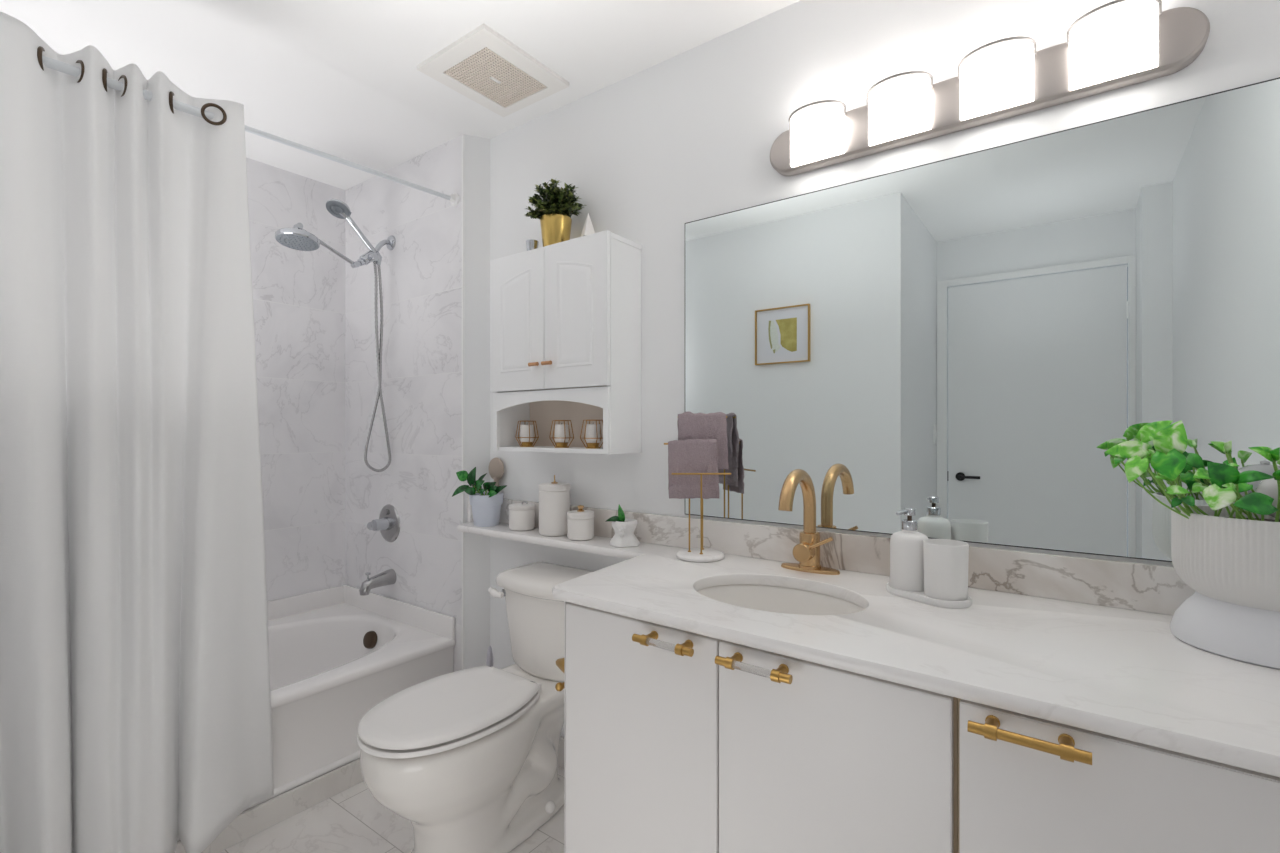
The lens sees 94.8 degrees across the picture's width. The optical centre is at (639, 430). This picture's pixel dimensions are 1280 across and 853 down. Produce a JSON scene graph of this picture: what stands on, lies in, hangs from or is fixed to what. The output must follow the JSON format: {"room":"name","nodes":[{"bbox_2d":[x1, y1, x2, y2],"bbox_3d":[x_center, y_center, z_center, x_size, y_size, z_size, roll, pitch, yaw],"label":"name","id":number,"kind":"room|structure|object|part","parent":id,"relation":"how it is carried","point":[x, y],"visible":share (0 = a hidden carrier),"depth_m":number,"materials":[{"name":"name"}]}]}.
{"room":"bathroom","nodes":[
{"label":"bathroom","id":0,"kind":"room"},
{"bbox_2d":[246,157,344,601],"bbox_3d":[-1.897,0.018,2.283,0.100,2.363,1.640,0,0,36],"label":"wall","id":1,"kind":"structure","parent":0,"point":[299,296],"depth_m":2.67,"materials":[{"name":"stone"}]},
{"bbox_2d":[219,766,563,852],"bbox_3d":[-0.824,1.240,0.950,3.408,0.080,2.720,0,0,36],"label":"floor","id":2,"kind":"structure","parent":0,"point":[351,820],"depth_m":1.76,"materials":[{"name":"tile"}]},
{"bbox_2d":[174,758,363,852],"bbox_3d":[-1.130,1.161,1.779,0.014,0.078,1.535,0,0,36],"label":"trim","id":3,"kind":"structure","parent":2,"relation":"on","point":[265,815],"depth_m":1.81,"materials":[{"name":"tile"}]},
{"bbox_2d":[177,584,454,841],"bbox_3d":[-1.506,0.969,2.004,0.856,0.462,1.449,0,0,36],"label":"bathtub","id":4,"kind":"object","parent":2,"relation":"on","point":[336,653],"visible":0.41,"depth_m":2.25,"materials":[{"name":"white ceramic"}]},
{"bbox_3d":[-1.174,0.910,2.564,0.075,0.074,0.039,0,0,36],"label":"overflow plate","id":5,"kind":"part","parent":4,"relation":"part of","materials":[{"name":"brown metal"}]},
{"bbox_2d":[357,562,593,852],"bbox_3d":[-0.457,0.834,1.757,0.384,0.732,0.760,0,0,36],"label":"toilet","id":6,"kind":"object","parent":2,"relation":"on","point":[468,757],"visible":0.92,"depth_m":1.62,"materials":[{"name":"white ceramic"}]},
{"bbox_3d":[-0.533,0.783,1.641,0.360,0.012,0.482,0,0,36],"label":"seat","id":7,"kind":"part","parent":6,"relation":"part of","materials":[{"name":"white plastic"}]},
{"bbox_3d":[-0.533,0.759,1.641,0.358,0.020,0.480,0,0,36],"label":"lid","id":8,"kind":"part","parent":6,"relation":"part of","materials":[{"name":"white plastic"}]},
{"bbox_3d":[-0.452,0.998,1.751,0.354,0.405,0.739,0,0,36],"label":"bowl","id":9,"kind":"part","parent":6,"relation":"part of","materials":[{"name":"white ceramic"}]},
{"bbox_3d":[-0.488,0.546,1.985,0.064,0.030,0.028,0,0,36],"label":"flush lever","id":10,"kind":"part","parent":6,"relation":"part of","materials":[{"name":"white plastic"}]},
{"bbox_3d":[-0.292,0.660,1.970,0.332,0.273,0.214,0,0,36],"label":"tank","id":11,"kind":"part","parent":6,"relation":"part of","materials":[{"name":"white ceramic"}]},
{"bbox_3d":[-0.296,0.497,1.963,0.368,0.058,0.238,0,0,36],"label":"tank lid","id":12,"kind":"part","parent":6,"relation":"part of","materials":[{"name":"white ceramic"}]},
{"bbox_2d":[486,646,493,666],"bbox_3d":[-0.561,1.002,2.202,0.094,0.397,0.094,0,0,36],"label":"toilet brush","id":13,"kind":"object","parent":2,"relation":"on","point":[489,660],"visible":0.09,"depth_m":2.19,"materials":[{"name":"grey plastic"}]},
{"bbox_2d":[564,601,957,852],"bbox_3d":[0.297,0.791,1.302,0.789,0.818,0.619,0,0,36],"label":"vanity cabinet","id":14,"kind":"object","parent":2,"relation":"on","point":[676,740],"visible":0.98,"depth_m":1.06,"materials":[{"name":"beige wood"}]},
{"bbox_2d":[555,658,563,690],"bbox_3d":[-0.158,0.572,1.403,0.066,0.100,0.106,0,0,36],"label":"toilet roll holder","id":15,"kind":"object","parent":14,"relation":"attached to","point":[559,686],"visible":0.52,"depth_m":1.37,"materials":[{"name":"gold metal"}]},
{"bbox_3d":[-0.151,0.600,1.400,0.052,0.044,0.102,0,0,36],"label":"arm","id":16,"kind":"part","parent":15,"relation":"part of","materials":[{"name":"gold metal"}]},
{"bbox_3d":[-0.003,0.791,1.557,0.002,0.817,0.563,0,0,36],"label":"panel","id":17,"kind":"part","parent":14,"relation":"part of","materials":[{"name":"white laminate"}]},
{"bbox_3d":[-0.008,0.764,1.216,0.392,0.751,0.018,0,0,38],"label":"door","id":18,"kind":"part","parent":14,"relation":"part of","materials":[{"name":"white laminate"}]},
{"bbox_3d":[0.010,0.408,1.164,0.035,0.019,0.044,0,0,36],"label":"post","id":19,"kind":"part","parent":14,"relation":"part of","materials":[{"name":"gold metal"}]},
{"bbox_3d":[0.042,0.408,1.124,0.082,0.014,0.014,0,0,38],"label":"pull handle","id":20,"kind":"part","parent":14,"relation":"part of","materials":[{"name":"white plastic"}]},
{"bbox_3d":[0.088,0.408,1.104,0.035,0.019,0.044,0,0,36],"label":"post","id":21,"kind":"part","parent":14,"relation":"part of","materials":[{"name":"gold metal"}]},
{"bbox_3d":[0.158,0.408,1.050,0.035,0.019,0.044,0,0,36],"label":"post","id":22,"kind":"part","parent":14,"relation":"part of","materials":[{"name":"gold metal"}]},
{"bbox_3d":[0.192,0.408,1.008,0.087,0.014,0.014,0,0,38],"label":"pull handle","id":23,"kind":"part","parent":14,"relation":"part of","materials":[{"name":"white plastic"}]},
{"bbox_3d":[0.241,0.408,0.987,0.035,0.019,0.044,0,0,36],"label":"post","id":24,"kind":"part","parent":14,"relation":"part of","materials":[{"name":"gold metal"}]},
{"bbox_3d":[0.303,0.764,0.977,0.386,0.751,0.018,0,0,38],"label":"door","id":25,"kind":"part","parent":14,"relation":"part of","materials":[{"name":"white laminate"}]},
{"bbox_2d":[457,522,1279,776],"bbox_3d":[0.107,0.368,1.448,2.290,0.026,0.611,0,0,36],"label":"countertop","id":26,"kind":"structure","parent":14,"relation":"on","point":[1122,673],"depth_m":0.99,"materials":[{"name":"stone"}]},
{"bbox_2d":[452,467,506,526],"bbox_3d":[-0.585,0.244,2.201,0.155,0.222,0.172,0,0,36],"label":"potted plant","id":27,"kind":"object","parent":26,"relation":"on","point":[486,506],"visible":1,"depth_m":2.18,"materials":[{"name":"green plant"}]},
{"bbox_3d":[-0.580,0.296,2.224,0.127,0.118,0.127,0,0,36],"label":"pot","id":28,"kind":"part","parent":27,"relation":"part of","materials":[{"name":"white ceramic"}]},
{"bbox_2d":[489,458,503,485],"bbox_3d":[-0.561,0.183,2.300,0.089,0.159,0.028,0,0,36],"label":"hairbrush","id":29,"kind":"object","parent":26,"relation":"on","point":[496,466],"visible":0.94,"depth_m":2.29,"materials":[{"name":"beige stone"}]},
{"bbox_3d":[-0.561,0.221,2.300,0.027,0.083,0.027,0,0,36],"label":"stem","id":30,"kind":"part","parent":29,"relation":"part of","materials":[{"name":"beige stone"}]},
{"bbox_2d":[508,501,534,530],"bbox_3d":[-0.426,0.303,2.124,0.094,0.103,0.094,0,0,36],"label":"jar","id":31,"kind":"object","parent":26,"relation":"on","point":[521,515],"visible":1,"depth_m":2.09,"materials":[{"name":"white ceramic"}]},
{"bbox_3d":[-0.426,0.271,2.124,0.094,0.014,0.094,0,0,36],"label":"lid","id":32,"kind":"part","parent":31,"relation":"part of","materials":[{"name":"white ceramic"}]},
{"bbox_2d":[539,475,570,535],"bbox_3d":[-0.293,0.253,2.024,0.109,0.204,0.109,0,0,36],"label":"jar","id":33,"kind":"object","parent":26,"relation":"on","point":[554,497],"visible":0.95,"depth_m":1.98,"materials":[{"name":"white ceramic"}]},
{"bbox_3d":[-0.293,0.191,2.024,0.109,0.022,0.109,0,0,36],"label":"lid","id":34,"kind":"part","parent":33,"relation":"part of","materials":[{"name":"white ceramic"}]},
{"bbox_2d":[567,505,593,540],"bbox_3d":[-0.195,0.299,1.937,0.089,0.112,0.089,0,0,36],"label":"jar","id":35,"kind":"object","parent":26,"relation":"on","point":[580,523],"visible":1,"depth_m":1.90,"materials":[{"name":"white ceramic"}]},
{"bbox_3d":[-0.195,0.274,1.937,0.089,0.020,0.089,0,0,36],"label":"lid","id":36,"kind":"part","parent":35,"relation":"part of","materials":[{"name":"white ceramic"}]},
{"bbox_3d":[-0.195,0.254,1.937,0.024,0.021,0.024,0,0,36],"label":"handle","id":37,"kind":"part","parent":35,"relation":"part of","materials":[{"name":"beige metal"}]},
{"bbox_2d":[605,505,639,547],"bbox_3d":[-0.047,0.291,1.834,0.095,0.128,0.097,0,0,36],"label":"potted plant","id":38,"kind":"object","parent":26,"relation":"on","point":[624,536],"visible":1,"depth_m":1.81,"materials":[{"name":"green plant"}]},
{"bbox_3d":[-0.047,0.317,1.834,0.095,0.077,0.097,0,0,36],"label":"pot","id":39,"kind":"part","parent":38,"relation":"part of","materials":[{"name":"white ceramic"}]},
{"bbox_2d":[664,416,730,562],"bbox_3d":[0.170,0.156,1.651,0.178,0.398,0.136,0,0,-30],"label":"towel stand","id":40,"kind":"object","parent":26,"relation":"on","point":[700,555],"visible":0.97,"depth_m":1.62,"materials":[{"name":"stone"}]},
{"bbox_3d":[0.139,0.188,1.654,0.010,0.304,0.010,0,0,36],"label":"post","id":41,"kind":"part","parent":40,"relation":"part of","materials":[{"name":"gold metal"}]},
{"bbox_2d":[668,439,719,498],"bbox_3d":[0.150,0.106,1.655,0.143,0.167,0.040,0,0,0],"label":"hand towel","id":42,"kind":"object","parent":40,"relation":"hanging from","point":[689,455],"visible":0.98,"depth_m":1.64,"materials":[{"name":"fabric"}]},
{"bbox_3d":[0.169,0.229,1.623,0.010,0.222,0.010,0,0,36],"label":"post","id":43,"kind":"part","parent":40,"relation":"part of","materials":[{"name":"gold metal"}]},
{"bbox_2d":[677,412,727,469],"bbox_3d":[0.179,0.028,1.688,0.144,0.168,0.039,0,0,-2],"label":"hand towel","id":44,"kind":"object","parent":40,"relation":"hanging from","point":[702,426],"visible":0.67,"depth_m":1.68,"materials":[{"name":"fabric"}]},
{"bbox_3d":[0.179,0.150,1.687,0.010,0.380,0.010,0,0,36],"label":"post","id":45,"kind":"part","parent":40,"relation":"part of","materials":[{"name":"gold metal"}]},
{"bbox_2d":[697,584,864,614],"bbox_3d":[0.301,0.451,1.301,0.431,0.138,0.323,0,0,36],"label":"sink basin","id":46,"kind":"object","parent":26,"relation":"in","point":[777,599],"visible":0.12,"depth_m":1.44,"materials":[{"name":"white ceramic"}]},
{"bbox_2d":[778,469,839,574],"bbox_3d":[0.386,0.224,1.438,0.153,0.263,0.217,0,0,36],"label":"faucet","id":47,"kind":"object","parent":26,"relation":"on","point":[807,552],"visible":1,"depth_m":1.47,"materials":[{"name":"gold metal"}]},
{"bbox_3d":[0.384,0.179,1.431,0.031,0.173,0.205,0,0,34],"label":"spout","id":48,"kind":"part","parent":47,"relation":"part of","materials":[{"name":"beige metal"}]},
{"bbox_3d":[0.410,0.303,1.475,0.046,0.046,0.036,0,0,36],"label":"knob","id":49,"kind":"part","parent":47,"relation":"part of","materials":[{"name":"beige metal"}]},
{"bbox_3d":[0.433,0.351,1.503,0.153,0.008,0.053,0,0,36],"label":"plate","id":50,"kind":"part","parent":47,"relation":"part of","materials":[{"name":"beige metal"}]},
{"bbox_3d":[0.442,0.277,1.447,0.065,0.040,0.009,0,0,34],"label":"lever","id":51,"kind":"part","parent":47,"relation":"part of","materials":[{"name":"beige metal"}]},
{"bbox_2d":[886,582,971,608],"bbox_3d":[0.612,0.347,1.256,0.095,0.015,0.179,0,0,-29],"label":"tray","id":52,"kind":"object","parent":26,"relation":"on","point":[916,596],"visible":0.59,"depth_m":1.20,"materials":[{"name":"white ceramic"}]},
{"bbox_2d":[890,508,928,591],"bbox_3d":[0.592,0.256,1.293,0.079,0.173,0.079,0,0,36],"label":"soap dispenser","id":53,"kind":"object","parent":52,"relation":"on","point":[906,545],"visible":0.94,"depth_m":1.26,"materials":[{"name":"white ceramic"}]},
{"bbox_2d":[923,539,968,600],"bbox_3d":[0.633,0.286,1.220,0.084,0.112,0.084,0,0,36],"label":"tumbler","id":54,"kind":"object","parent":52,"relation":"on","point":[946,561],"visible":1,"depth_m":1.19,"materials":[{"name":"white ceramic"}]},
{"bbox_2d":[1104,420,1279,668],"bbox_3d":[0.991,0.169,0.956,0.305,0.373,0.237,0,0,-11],"label":"potted plant","id":55,"kind":"object","parent":26,"relation":"on","point":[1229,555],"visible":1,"depth_m":0.94,"materials":[{"name":"green plant"}]},
{"bbox_3d":[1.024,0.206,0.962,0.233,0.141,0.233,0,0,36],"label":"pot","id":56,"kind":"part","parent":55,"relation":"part of","materials":[{"name":"white ceramic"}]},
{"bbox_2d":[1255,475,1279,519],"bbox_3d":[1.085,0.104,0.966,0.104,0.094,0.104,0,0,36],"label":"glass globe","id":57,"kind":"object","parent":55,"relation":"on","point":[1269,487],"visible":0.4,"depth_m":0.97,"materials":[{"name":"white glass"}]},
{"bbox_2d":[958,698,1279,852],"bbox_3d":[0.818,0.791,0.914,0.509,0.818,0.628,0,0,36],"label":"vanity cabinet","id":58,"kind":"object","parent":2,"relation":"on","point":[1027,784],"visible":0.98,"depth_m":0.75,"materials":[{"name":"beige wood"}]},
{"bbox_3d":[0.472,0.405,0.808,0.035,0.019,0.044,0,0,36],"label":"post","id":59,"kind":"part","parent":58,"relation":"part of","materials":[{"name":"gold metal"}]},
{"bbox_3d":[0.504,0.405,0.768,0.083,0.014,0.014,0,0,38],"label":"pull handle","id":60,"kind":"part","parent":58,"relation":"part of","materials":[{"name":"gold metal"}]},
{"bbox_3d":[0.551,0.405,0.748,0.035,0.019,0.044,0,0,36],"label":"post","id":61,"kind":"part","parent":58,"relation":"part of","materials":[{"name":"gold metal"}]},
{"bbox_2d":[0,0,799,189],"bbox_3d":[-0.824,-1.203,0.950,3.408,0.080,2.720,0,0,36],"label":"ceiling","id":62,"kind":"structure","parent":0,"point":[342,79],"depth_m":1.80,"materials":[{"name":"white paint"}]},
{"bbox_2d":[417,23,568,116],"bbox_3d":[-0.473,-1.156,1.919,0.328,0.014,0.354,0,0,36],"label":"ceiling vent","id":63,"kind":"object","parent":62,"relation":"in","point":[483,66],"visible":1,"depth_m":1.89,"materials":[{"name":"white plastic"}]},
{"bbox_2d":[444,47,545,106],"bbox_3d":[-0.471,-1.154,1.930,0.217,0.004,0.261,0,0,36],"label":"grille","id":64,"kind":"object","parent":63,"relation":"attached to","point":[487,73],"depth_m":1.92,"materials":[{"name":"white"}]},
{"bbox_2d":[345,135,489,671],"bbox_3d":[-1.010,0.018,2.595,0.962,2.363,0.086,0,0,36],"label":"wall","id":65,"kind":"structure","parent":0,"point":[421,277],"depth_m":2.46,"materials":[{"name":"stone"}]},
{"bbox_2d":[275,199,395,471],"bbox_3d":[-1.235,-0.381,2.416,0.153,1.119,0.470,0,0,36],"label":"shower fixture","id":66,"kind":"object","parent":65,"relation":"attached to","point":[297,238],"visible":1,"depth_m":2.50,"materials":[{"name":"silver metal"}]},
{"bbox_3d":[-1.266,-0.748,2.400,0.052,0.121,0.269,0,0,36],"label":"extension arm","id":67,"kind":"part","parent":66,"relation":"part of","materials":[{"name":"silver metal"}]},
{"bbox_3d":[-1.133,-0.791,2.563,0.021,0.105,0.107,0,0,36],"label":"shower arm","id":68,"kind":"part","parent":66,"relation":"part of","materials":[{"name":"silver metal"}]},
{"bbox_2d":[359,569,395,595],"bbox_3d":[-1.139,0.649,2.547,0.068,0.091,0.146,0,0,36],"label":"tub spout","id":69,"kind":"object","parent":65,"relation":"attached to","point":[388,577],"visible":1,"depth_m":2.53,"materials":[{"name":"grey metal"}]},
{"bbox_2d":[367,504,399,541],"bbox_3d":[-1.137,0.410,2.584,0.168,0.168,0.082,0,0,36],"label":"shower valve","id":70,"kind":"object","parent":65,"relation":"attached to","point":[388,523],"visible":1,"depth_m":2.58,"materials":[{"name":"grey metal"}]},
{"bbox_3d":[-1.147,0.410,2.586,0.079,0.060,0.072,0,0,36],"label":"knob handle","id":71,"kind":"part","parent":70,"relation":"part of","materials":[{"name":"silver metal"}]},
{"bbox_2d":[462,134,464,669],"bbox_3d":[-0.693,0.018,2.311,0.010,2.363,0.010,0,0,36],"label":"trim","id":72,"kind":"structure","parent":65,"relation":"attached to","point":[463,135],"depth_m":2.31,"materials":[{"name":"white paint"}]},
{"bbox_2d":[490,0,1279,736],"bbox_3d":[-0.049,0.018,2.006,3.408,2.363,0.100,0,0,36],"label":"wall","id":73,"kind":"structure","parent":0,"point":[689,136],"depth_m":1.75,"materials":[{"name":"white paint"}]},
{"bbox_2d":[557,736,563,768],"bbox_3d":[-0.222,1.147,2.064,0.960,0.105,0.012,0,0,36],"label":"baseboard","id":74,"kind":"structure","parent":73,"relation":"attached to","point":[561,745],"depth_m":2.10,"materials":[{"name":"stone"}]},
{"bbox_2d":[490,230,641,453],"bbox_3d":[-0.269,-0.266,1.980,0.536,0.672,0.200,0,0,36],"label":"upper cabinet","id":75,"kind":"object","parent":73,"relation":"attached to","point":[565,316],"visible":0.98,"depth_m":1.89,"materials":[{"name":"white paint"}]},
{"bbox_3d":[-0.423,-0.371,1.997,0.156,0.342,0.004,0,0,36],"label":"raised panel","id":76,"kind":"part","parent":75,"relation":"part of","materials":[{"name":"white paint"}]},
{"bbox_3d":[-0.417,-0.369,2.005,0.268,0.465,0.016,0,0,36],"label":"door","id":77,"kind":"part","parent":75,"relation":"part of","materials":[{"name":"white paint"}]},
{"bbox_2d":[515,421,538,446],"bbox_3d":[-0.401,0.010,2.088,0.075,0.092,0.086,0,0,36],"label":"candle holder","id":78,"kind":"object","parent":75,"relation":"in","point":[524,444],"visible":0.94,"depth_m":2.07,"materials":[{"name":"gold metal"}]},
{"bbox_2d":[520,425,533,441],"bbox_3d":[-0.401,0.005,2.088,0.046,0.065,0.046,0,0,36],"label":"candle","id":79,"kind":"object","parent":78,"relation":"in","point":[524,429],"visible":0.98,"depth_m":2.07,"materials":[{"name":"white wax"}]},
{"bbox_3d":[-0.401,0.047,2.088,0.048,0.018,0.048,0,0,36],"label":"dish","id":80,"kind":"part","parent":78,"relation":"part of","materials":[{"name":"gold metal"}]},
{"bbox_2d":[526,239,538,250],"bbox_3d":[-0.369,-0.625,2.021,0.044,0.050,0.044,0,0,36],"label":"cup","id":81,"kind":"object","parent":75,"relation":"on","point":[531,244],"visible":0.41,"depth_m":2.00,"materials":[{"name":"silver metal"}]},
{"bbox_3d":[-0.344,-0.218,1.926,0.038,0.013,0.024,0,0,36],"label":"knob","id":82,"kind":"part","parent":75,"relation":"part of","materials":[{"name":"gold metal"}]},
{"bbox_3d":[-0.296,-0.218,1.891,0.038,0.013,0.024,0,0,36],"label":"knob","id":83,"kind":"part","parent":75,"relation":"part of","materials":[{"name":"gold metal"}]},
{"bbox_2d":[525,179,586,246],"bbox_3d":[-0.282,-0.723,1.987,0.220,0.244,0.192,0,0,44],"label":"potted plant","id":84,"kind":"object","parent":75,"relation":"on","point":[554,214],"visible":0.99,"depth_m":1.95,"materials":[{"name":"green plant"}]},
{"bbox_3d":[-0.284,-0.658,1.993,0.107,0.115,0.107,0,0,36],"label":"pot","id":85,"kind":"part","parent":84,"relation":"part of","materials":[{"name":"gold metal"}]},
{"bbox_2d":[549,420,573,447],"bbox_3d":[-0.264,0.010,1.988,0.075,0.092,0.086,0,0,36],"label":"candle holder","id":86,"kind":"object","parent":75,"relation":"in","point":[564,444],"visible":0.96,"depth_m":1.97,"materials":[{"name":"gold metal"}]},
{"bbox_3d":[-0.264,0.047,1.988,0.048,0.018,0.048,0,0,36],"label":"dish","id":87,"kind":"part","parent":86,"relation":"part of","materials":[{"name":"gold metal"}]},
{"bbox_2d":[555,424,568,441],"bbox_3d":[-0.264,0.005,1.988,0.046,0.065,0.046,0,0,36],"label":"candle","id":88,"kind":"object","parent":86,"relation":"in","point":[559,428],"visible":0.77,"depth_m":1.97,"materials":[{"name":"white wax"}]},
{"bbox_3d":[-0.210,-0.264,2.058,0.498,0.640,0.004,0,0,36],"label":"panel","id":89,"kind":"part","parent":75,"relation":"part of","materials":[{"name":"beige"}]},
{"bbox_3d":[-0.206,-0.371,1.838,0.154,0.342,0.004,0,0,36],"label":"raised panel","id":90,"kind":"part","parent":75,"relation":"part of","materials":[{"name":"white paint"}]},
{"bbox_3d":[-0.200,-0.369,1.846,0.266,0.465,0.016,0,0,36],"label":"door","id":91,"kind":"part","parent":75,"relation":"part of","materials":[{"name":"white paint"}]},
{"bbox_2d":[581,213,594,236],"bbox_3d":[-0.169,-0.654,1.914,0.053,0.107,0.053,0,0,44],"label":"ornament","id":92,"kind":"object","parent":75,"relation":"on","point":[588,229],"visible":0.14,"depth_m":1.90,"materials":[{"name":"white ceramic"}]},
{"bbox_2d":[580,420,602,448],"bbox_3d":[-0.152,0.010,1.906,0.075,0.092,0.086,0,0,36],"label":"candle holder","id":93,"kind":"object","parent":75,"relation":"in","point":[589,445],"visible":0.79,"depth_m":1.89,"materials":[{"name":"gold metal"}]},
{"bbox_2d":[586,424,599,442],"bbox_3d":[-0.152,0.005,1.906,0.046,0.065,0.046,0,0,36],"label":"candle","id":94,"kind":"object","parent":93,"relation":"in","point":[590,428],"visible":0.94,"depth_m":1.89,"materials":[{"name":"white wax"}]},
{"bbox_3d":[-0.152,0.047,1.906,0.048,0.018,0.048,0,0,36],"label":"dish","id":95,"kind":"part","parent":93,"relation":"part of","materials":[{"name":"gold metal"}]},
{"bbox_2d":[468,496,1194,614],"bbox_3d":[0.269,0.305,1.661,2.282,0.100,0.079,0,0,36],"label":"backsplash","id":96,"kind":"structure","parent":73,"relation":"attached to","point":[1153,588],"depth_m":1.32,"materials":[{"name":"stone"}]},
{"bbox_2d":[685,77,1279,561],"bbox_3d":[0.675,-0.190,1.409,1.332,0.890,0.006,0,0,36],"label":"mirror","id":97,"kind":"object","parent":73,"relation":"attached to","point":[964,342],"visible":0.86,"depth_m":1.30,"materials":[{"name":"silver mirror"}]},
{"bbox_2d":[770,0,1209,175],"bbox_3d":[0.695,-0.757,1.336,0.874,0.128,0.101,0,0,36],"label":"vanity light","id":98,"kind":"object","parent":73,"relation":"attached to","point":[1116,44],"visible":1,"depth_m":1.24,"materials":[{"name":"white glass"}]},
{"bbox_3d":[0.441,-0.756,1.500,0.138,0.115,0.056,0,0,36],"label":"lamp shade","id":99,"kind":"part","parent":98,"relation":"part of","materials":[{"name":"white glass"}]},
{"bbox_3d":[0.601,-0.756,1.382,0.138,0.115,0.056,0,0,36],"label":"lamp shade","id":100,"kind":"part","parent":98,"relation":"part of","materials":[{"name":"white glass"}]},
{"bbox_3d":[0.761,-0.756,1.265,0.138,0.115,0.056,0,0,36],"label":"lamp shade","id":101,"kind":"part","parent":98,"relation":"part of","materials":[{"name":"white glass"}]},
{"bbox_3d":[0.922,-0.756,1.147,0.138,0.115,0.056,0,0,36],"label":"lamp shade","id":102,"kind":"part","parent":98,"relation":"part of","materials":[{"name":"white glass"}]},
{"bbox_3d":[-1.485,0.018,1.023,2.256,2.363,0.100,0,0,36],"label":"wall","id":103,"kind":"structure","parent":0,"visible":0},
{"bbox_2d":[42,56,459,206],"bbox_3d":[-1.153,-0.887,1.744,0.052,0.110,1.457,0,0,35],"label":"curtain rod","id":104,"kind":"object","parent":103,"relation":"attached to","point":[454,199],"visible":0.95,"depth_m":1.77,"materials":[{"name":"white metal"}]},
{"bbox_2d":[0,11,273,852],"bbox_3d":[-1.277,0.068,1.448,0.224,2.019,0.700,0,0,36],"label":"shower curtain","id":105,"kind":"object","parent":104,"relation":"hanging from","point":[135,694],"visible":0.98,"depth_m":1.43,"materials":[{"name":"white fabric"}]}
]}

